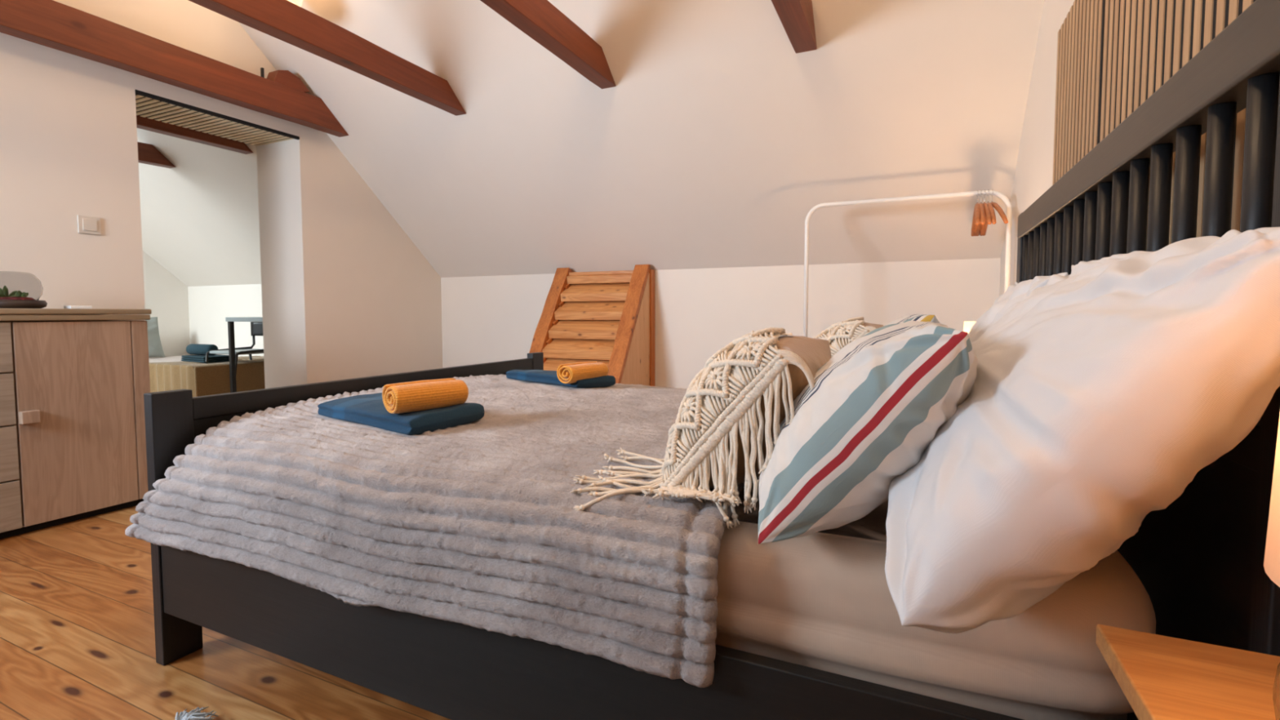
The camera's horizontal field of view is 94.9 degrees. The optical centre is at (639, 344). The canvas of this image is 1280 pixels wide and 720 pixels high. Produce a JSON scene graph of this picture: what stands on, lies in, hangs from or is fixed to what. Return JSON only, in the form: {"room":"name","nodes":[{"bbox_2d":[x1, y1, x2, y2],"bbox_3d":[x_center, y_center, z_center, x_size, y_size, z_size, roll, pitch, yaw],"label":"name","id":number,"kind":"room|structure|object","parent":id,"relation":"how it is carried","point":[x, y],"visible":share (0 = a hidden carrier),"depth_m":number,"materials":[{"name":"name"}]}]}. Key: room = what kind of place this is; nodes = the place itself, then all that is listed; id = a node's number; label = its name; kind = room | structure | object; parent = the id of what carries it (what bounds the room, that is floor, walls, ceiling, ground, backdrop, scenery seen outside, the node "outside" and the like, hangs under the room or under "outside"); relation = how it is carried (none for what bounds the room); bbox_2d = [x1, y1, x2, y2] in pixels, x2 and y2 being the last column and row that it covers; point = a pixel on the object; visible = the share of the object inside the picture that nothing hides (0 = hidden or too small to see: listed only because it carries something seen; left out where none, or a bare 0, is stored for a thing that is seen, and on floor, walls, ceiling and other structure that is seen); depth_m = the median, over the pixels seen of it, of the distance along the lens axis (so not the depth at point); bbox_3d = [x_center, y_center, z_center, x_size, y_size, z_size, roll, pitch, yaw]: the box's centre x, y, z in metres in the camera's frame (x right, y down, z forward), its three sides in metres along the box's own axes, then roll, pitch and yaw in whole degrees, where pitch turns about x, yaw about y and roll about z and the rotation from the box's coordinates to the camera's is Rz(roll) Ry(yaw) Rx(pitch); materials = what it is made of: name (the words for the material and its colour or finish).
{"room":"bedroom","nodes":[
{"label":"bedroom","id":0,"kind":"room"},
{"bbox_2d":[142,250,191,355],"bbox_3d":[-6.076,-1.066,4.026,0.150,3.455,5.200,1,3,25],"label":"wall","id":1,"kind":"structure","parent":0,"point":[166,295],"depth_m":6.22,"materials":[{"name":"white paint"}]},
{"bbox_2d":[0,0,442,388],"bbox_3d":[-2.940,-0.993,2.577,0.430,3.455,5.200,1,3,25],"label":"wall","id":2,"kind":"structure","parent":0,"point":[347,293],"depth_m":3.23,"materials":[{"name":"white paint"}]},
{"bbox_2d":[77,214,101,235],"bbox_3d":[-2.610,-0.568,2.784,0.012,0.084,0.086,1,3,25],"label":"light switch","id":3,"kind":"object","parent":2,"relation":"attached to","point":[86,224],"visible":1,"depth_m":2.78,"materials":[{"name":"white plastic"}]},
{"bbox_2d":[134,88,299,146],"bbox_3d":[-2.540,-1.297,3.424,0.432,0.018,0.870,1,3,25],"label":"slatted wood panel","id":4,"kind":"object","parent":2,"relation":"attached to","point":[148,105],"depth_m":3.40,"materials":[{"name":"beige wood"}]},
{"bbox_2d":[0,505,450,719],"bbox_3d":[-2.565,0.801,2.500,7.982,0.120,5.600,1,3,25],"label":"floor","id":5,"kind":"structure","parent":0,"point":[77,633],"depth_m":1.48,"materials":[{"name":"brown wood"}]},
{"bbox_2d":[0,308,151,539],"bbox_3d":[-2.600,0.303,2.338,0.428,0.893,0.964,1,3,25],"label":"dresser","id":6,"kind":"object","parent":5,"relation":"on","point":[73,388],"visible":0.86,"depth_m":2.43,"materials":[{"name":"brown wood"}]},
{"bbox_2d":[0,271,47,308],"bbox_3d":[-2.577,-0.223,2.401,0.212,0.148,0.212,1,3,25],"label":"terrarium","id":7,"kind":"object","parent":6,"relation":"on","point":[18,290],"visible":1,"depth_m":2.36,"materials":[{"name":"glass"}]},
{"bbox_2d":[63,305,92,308],"bbox_3d":[-2.450,-0.164,2.559,0.060,0.014,0.073,1,3,25],"label":"box","id":8,"kind":"object","parent":6,"relation":"on","point":[68,306],"visible":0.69,"depth_m":2.54,"materials":[{"name":"white"}]},
{"bbox_2d":[148,355,182,362],"bbox_3d":[-4.197,0.353,5.505,1.900,0.420,0.940,1,3,25],"label":"bed","id":9,"kind":"object","parent":5,"relation":"on","point":[166,358],"visible":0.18,"depth_m":5.67,"materials":[{"name":"white fabric"}]},
{"bbox_2d":[145,316,164,357],"bbox_3d":[-4.982,-0.066,5.670,0.188,0.406,0.620,1,3,25],"label":"pillow","id":10,"kind":"object","parent":9,"relation":"on","point":[155,348],"visible":0.27,"depth_m":5.86,"materials":[{"name":"grey fabric"}]},
{"bbox_2d":[149,355,265,396],"bbox_3d":[-3.688,0.296,5.248,0.817,0.329,0.999,1,3,25],"label":"storage box","id":11,"kind":"object","parent":9,"relation":"on","point":[202,379],"visible":0.51,"depth_m":4.83,"materials":[{"name":"beige wood"}]},
{"bbox_2d":[181,354,229,363],"bbox_3d":[-3.779,0.117,5.133,0.420,0.048,0.240,2,4,31],"label":"folded towel","id":12,"kind":"object","parent":11,"relation":"on","point":[217,357],"visible":0.74,"depth_m":5.03,"materials":[{"name":"blue fabric"}]},
{"bbox_2d":[186,343,217,355],"bbox_3d":[-3.838,0.041,5.146,0.300,0.095,0.095,1,3,22],"label":"rolled towel","id":13,"kind":"object","parent":12,"relation":"on","point":[192,348],"visible":0.84,"depth_m":5.10,"materials":[{"name":"blue fabric"}]},
{"bbox_2d":[175,706,217,719],"bbox_3d":[-0.809,0.834,0.321,1.102,0.040,1.620,1,3,25],"label":"rug","id":14,"kind":"object","parent":5,"relation":"on","point":[193,714],"visible":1,"depth_m":1.23,"materials":[{"name":"grey fabric"}]},
{"bbox_2d":[204,321,263,384],"bbox_3d":[-3.396,0.206,5.049,0.461,0.801,0.500,1,3,25],"label":"desk chair","id":15,"kind":"object","parent":5,"relation":"on","point":[256,327],"visible":0.42,"depth_m":5.01,"materials":[{"name":"black metal"}]},
{"bbox_2d":[225,316,262,392],"bbox_3d":[-2.776,0.194,4.828,0.980,0.845,0.600,1,3,25],"label":"desk","id":16,"kind":"object","parent":5,"relation":"on","point":[230,321],"visible":0.12,"depth_m":4.75,"materials":[{"name":"black metal"}]},
{"bbox_2d":[528,264,654,386],"bbox_3d":[-0.406,0.062,3.874,0.750,1.205,0.815,1,3,25],"label":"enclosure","id":17,"kind":"object","parent":5,"relation":"on","point":[607,317],"visible":0.62,"depth_m":3.98,"materials":[{"name":"orange wood"}]},
{"bbox_2d":[143,0,1279,719],"bbox_3d":[0.079,0.171,1.749,2.076,1.212,1.670,1,3,25],"label":"bed","id":18,"kind":"object","parent":5,"relation":"on","point":[1198,559],"visible":0.51,"depth_m":0.92,"materials":[{"name":"black wood"}]},
{"bbox_2d":[715,478,1155,719],"bbox_3d":[0.063,0.354,1.765,1.952,0.251,1.561,1,3,25],"label":"mattress","id":19,"kind":"object","parent":18,"relation":"on","point":[821,600],"visible":0.08,"depth_m":0.79,"materials":[{"name":"beige fabric"}]},
{"bbox_2d":[124,373,758,688],"bbox_3d":[-0.225,0.294,1.888,1.506,0.300,1.744,1,3,25],"label":"blanket","id":20,"kind":"object","parent":19,"relation":"on","point":[476,524],"visible":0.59,"depth_m":1.06,"materials":[{"name":"grey fabric"}]},
{"bbox_2d":[317,392,484,435],"bbox_3d":[-0.626,0.169,1.522,0.415,0.057,0.223,2,4,34],"label":"folded towel","id":21,"kind":"object","parent":20,"relation":"on","point":[370,410],"visible":0.72,"depth_m":1.42,"materials":[{"name":"blue fabric"}]},
{"bbox_2d":[382,377,468,413],"bbox_3d":[-0.517,0.122,1.423,0.080,0.070,0.190,3,4,41],"label":"rolled towel","id":22,"kind":"object","parent":21,"relation":"on","point":[420,395],"visible":0.99,"depth_m":1.39,"materials":[{"name":"orange fabric"}]},
{"bbox_2d":[506,369,615,388],"bbox_3d":[-0.322,0.129,2.316,0.441,0.053,0.208,3,4,42],"label":"folded towel","id":23,"kind":"object","parent":20,"relation":"on","point":[543,376],"visible":0.75,"depth_m":2.22,"materials":[{"name":"blue fabric"}]},
{"bbox_2d":[556,360,608,383],"bbox_3d":[-0.209,0.101,2.165,0.083,0.071,0.203,2,4,38],"label":"rolled towel","id":24,"kind":"object","parent":23,"relation":"on","point":[567,373],"visible":0.98,"depth_m":2.11,"materials":[{"name":"orange fabric"}]},
{"bbox_2d":[680,335,831,488],"bbox_3d":[0.221,0.112,1.091,0.249,0.256,0.400,1,3,25],"label":"cushion","id":25,"kind":"object","parent":20,"relation":"on","point":[815,353],"visible":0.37,"depth_m":0.94,"materials":[{"name":"fabric"}]},
{"bbox_2d":[862,322,884,328],"bbox_3d":[0.527,0.072,1.591,0.255,0.266,0.360,1,3,25],"label":"cushion","id":26,"kind":"object","parent":20,"relation":"on","point":[865,324],"visible":0.09,"depth_m":1.56,"materials":[{"name":"fabric"}]},
{"bbox_2d":[569,327,815,528],"bbox_3d":[0.101,0.118,1.037,0.404,0.297,0.341,1,3,14],"label":"pillow","id":27,"kind":"object","parent":19,"relation":"on","point":[726,394],"visible":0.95,"depth_m":0.92,"materials":[{"name":"beige fabric"}]},
{"bbox_2d":[813,316,876,356],"bbox_3d":[0.499,0.084,1.518,0.301,0.311,0.326,1,3,25],"label":"throw","id":28,"kind":"object","parent":19,"relation":"on","point":[838,335],"visible":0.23,"depth_m":1.43,"materials":[{"name":"beige fabric"}]},
{"bbox_2d":[758,320,977,543],"bbox_3d":[0.353,0.118,0.924,0.290,0.312,0.430,1,3,25],"label":"striped cushion","id":29,"kind":"object","parent":19,"relation":"on","point":[871,413],"visible":0.97,"depth_m":0.75,"materials":[{"name":"fabric"}]},
{"bbox_2d":[888,314,939,324],"bbox_3d":[0.656,0.071,1.521,0.232,0.302,0.420,1,3,25],"label":"striped cushion","id":30,"kind":"object","parent":19,"relation":"on","point":[918,317],"visible":0.16,"depth_m":1.34,"materials":[{"name":"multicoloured fabric"}]},
{"bbox_2d":[968,272,1068,342],"bbox_3d":[0.920,0.033,1.539,0.281,0.417,0.681,1,3,27],"label":"pillow","id":31,"kind":"object","parent":19,"relation":"on","point":[1015,294],"visible":0.2,"depth_m":1.38,"materials":[{"name":"white fabric"}]},
{"bbox_2d":[884,226,1279,633],"bbox_3d":[0.589,0.083,0.890,0.396,0.436,0.790,1,3,25],"label":"pillow","id":32,"kind":"object","parent":19,"relation":"on","point":[1093,404],"visible":0.83,"depth_m":0.57,"materials":[{"name":"white fabric"}]},
{"bbox_2d":[803,190,1012,337],"bbox_3d":[1.292,-0.020,2.931,0.932,1.422,0.453,1,3,25],"label":"rail","id":33,"kind":"object","parent":5,"relation":"on","point":[1009,208],"visible":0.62,"depth_m":2.88,"materials":[{"name":"white metal"}]},
{"bbox_2d":[970,190,980,236],"bbox_3d":[1.584,-0.632,2.763,0.025,0.192,0.440,1,3,27],"label":"clothes hanger","id":34,"kind":"object","parent":33,"relation":"hanging from","point":[976,215],"visible":0.98,"depth_m":2.70,"materials":[{"name":"wood"}]},
{"bbox_2d":[973,190,985,235],"bbox_3d":[1.597,-0.631,2.757,0.023,0.192,0.440,1,3,26],"label":"clothes hanger","id":35,"kind":"object","parent":33,"relation":"hanging from","point":[981,205],"visible":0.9,"depth_m":2.63,"materials":[{"name":"wood"}]},
{"bbox_2d":[976,189,991,235],"bbox_3d":[1.612,-0.631,2.750,0.022,0.192,0.440,1,3,24],"label":"clothes hanger","id":36,"kind":"object","parent":33,"relation":"hanging from","point":[987,210],"visible":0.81,"depth_m":2.64,"materials":[{"name":"wood"}]},
{"bbox_2d":[979,189,996,235],"bbox_3d":[1.626,-0.631,2.744,0.021,0.192,0.440,1,3,24],"label":"clothes hanger","id":37,"kind":"object","parent":33,"relation":"hanging from","point":[990,206],"visible":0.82,"depth_m":2.63,"materials":[{"name":"wood"}]},
{"bbox_2d":[982,189,1008,235],"bbox_3d":[1.645,-0.630,2.734,0.029,0.192,0.440,1,3,19],"label":"clothes hanger","id":38,"kind":"object","parent":33,"relation":"hanging from","point":[996,206],"visible":0.8,"depth_m":2.63,"materials":[{"name":"wood"}]},
{"bbox_2d":[1095,624,1279,719],"bbox_3d":[0.473,0.572,0.348,0.244,0.560,0.452,1,3,25],"label":"bedside table","id":39,"kind":"object","parent":5,"relation":"on","point":[1161,677],"visible":1,"depth_m":0.50,"materials":[{"name":"brown wood"}]},
{"bbox_2d":[1263,414,1279,719],"bbox_3d":[0.448,0.102,0.283,0.199,0.384,0.199,1,3,25],"label":"table lamp","id":40,"kind":"object","parent":39,"relation":"on","point":[1272,554],"visible":1,"depth_m":0.34,"materials":[{"name":"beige fabric"}]},
{"bbox_3d":[1.430,0.500,2.432,0.258,0.480,0.400,1,3,25],"label":"bedside table","id":41,"kind":"object","parent":5,"relation":"on","visible":0},
{"bbox_2d":[963,321,975,333],"bbox_3d":[1.423,0.084,2.380,0.216,0.356,0.216,1,3,25],"label":"table lamp","id":42,"kind":"object","parent":41,"relation":"on","point":[967,326],"visible":0.02,"depth_m":2.37,"materials":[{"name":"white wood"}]},
{"bbox_2d":[137,0,1044,286],"bbox_3d":[-2.013,-1.650,3.630,7.932,2.577,2.750,1,3,25],"label":"ceiling","id":43,"kind":"structure","parent":0,"point":[714,143],"depth_m":3.19,"materials":[{"name":"white paint"}]},
{"bbox_2d":[137,142,175,168],"bbox_3d":[-4.415,-1.408,3.238,0.095,0.145,3.216,1,3,25],"label":"ceiling beam","id":44,"kind":"structure","parent":43,"relation":"attached to","point":[148,153],"depth_m":4.53,"materials":[{"name":"brown wood"}]},
{"bbox_2d":[0,0,348,137],"bbox_3d":[-2.635,-1.433,2.412,0.122,0.278,3.216,1,3,25],"label":"ceiling beam","id":45,"kind":"structure","parent":43,"relation":"attached to","point":[51,24],"depth_m":2.89,"materials":[{"name":"brown wood"}]},
{"bbox_2d":[136,115,253,154],"bbox_3d":[-3.526,-1.387,2.828,0.095,0.143,3.216,1,3,25],"label":"ceiling beam","id":46,"kind":"structure","parent":43,"relation":"attached to","point":[144,123],"depth_m":3.91,"materials":[{"name":"brown wood"}]},
{"bbox_2d":[287,0,302,6],"bbox_3d":[-1.788,-1.883,2.856,0.254,0.481,0.254,1,3,25],"label":"pendant lamp","id":47,"kind":"object","parent":43,"relation":"hanging from","point":[299,2],"visible":0.06,"depth_m":2.88,"materials":[{"name":"beige"}]},
{"bbox_2d":[188,0,466,115],"bbox_3d":[-1.729,-1.345,1.998,0.089,0.142,3.216,1,3,25],"label":"ceiling beam","id":48,"kind":"structure","parent":43,"relation":"attached to","point":[284,20],"depth_m":2.67,"materials":[{"name":"brown wood"}]},
{"bbox_2d":[480,0,616,88],"bbox_3d":[-0.836,-1.324,1.585,0.091,0.142,3.216,1,3,25],"label":"ceiling beam","id":49,"kind":"structure","parent":43,"relation":"attached to","point":[543,22],"depth_m":2.56,"materials":[{"name":"brown wood"}]},
{"bbox_2d":[771,0,817,53],"bbox_3d":[0.068,-1.304,1.167,0.098,0.144,3.216,1,3,25],"label":"ceiling beam","id":50,"kind":"structure","parent":43,"relation":"attached to","point":[796,16],"depth_m":2.39,"materials":[{"name":"brown wood"}]},
{"bbox_2d":[187,257,1000,388],"bbox_3d":[-1.465,0.026,4.901,7.932,1.170,0.150,1,3,25],"label":"wall","id":51,"kind":"structure","parent":0,"point":[699,312],"depth_m":3.92,"materials":[{"name":"white paint"}]},
{"bbox_2d":[999,0,1074,296],"bbox_3d":[0.942,-0.902,0.784,0.150,3.455,5.200,1,3,25],"label":"wall","id":52,"kind":"structure","parent":0,"point":[1033,174],"depth_m":2.28,"materials":[{"name":"white paint"}]},
{"bbox_2d":[1052,0,1105,185],"bbox_3d":[1.282,-0.250,1.747,0.011,1.550,0.532,1,3,25],"label":"wall panel","id":53,"kind":"object","parent":52,"relation":"attached to","point":[1080,42],"visible":0.17,"depth_m":1.69,"materials":[{"name":"beige wood"}]},
{"bbox_2d":[1099,0,1255,251],"bbox_3d":[0.711,-0.184,0.516,0.011,1.550,2.150,1,3,25],"label":"wall panel","id":54,"kind":"object","parent":52,"relation":"attached to","point":[1146,42],"visible":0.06,"depth_m":1.14,"materials":[{"name":"beige wood"}]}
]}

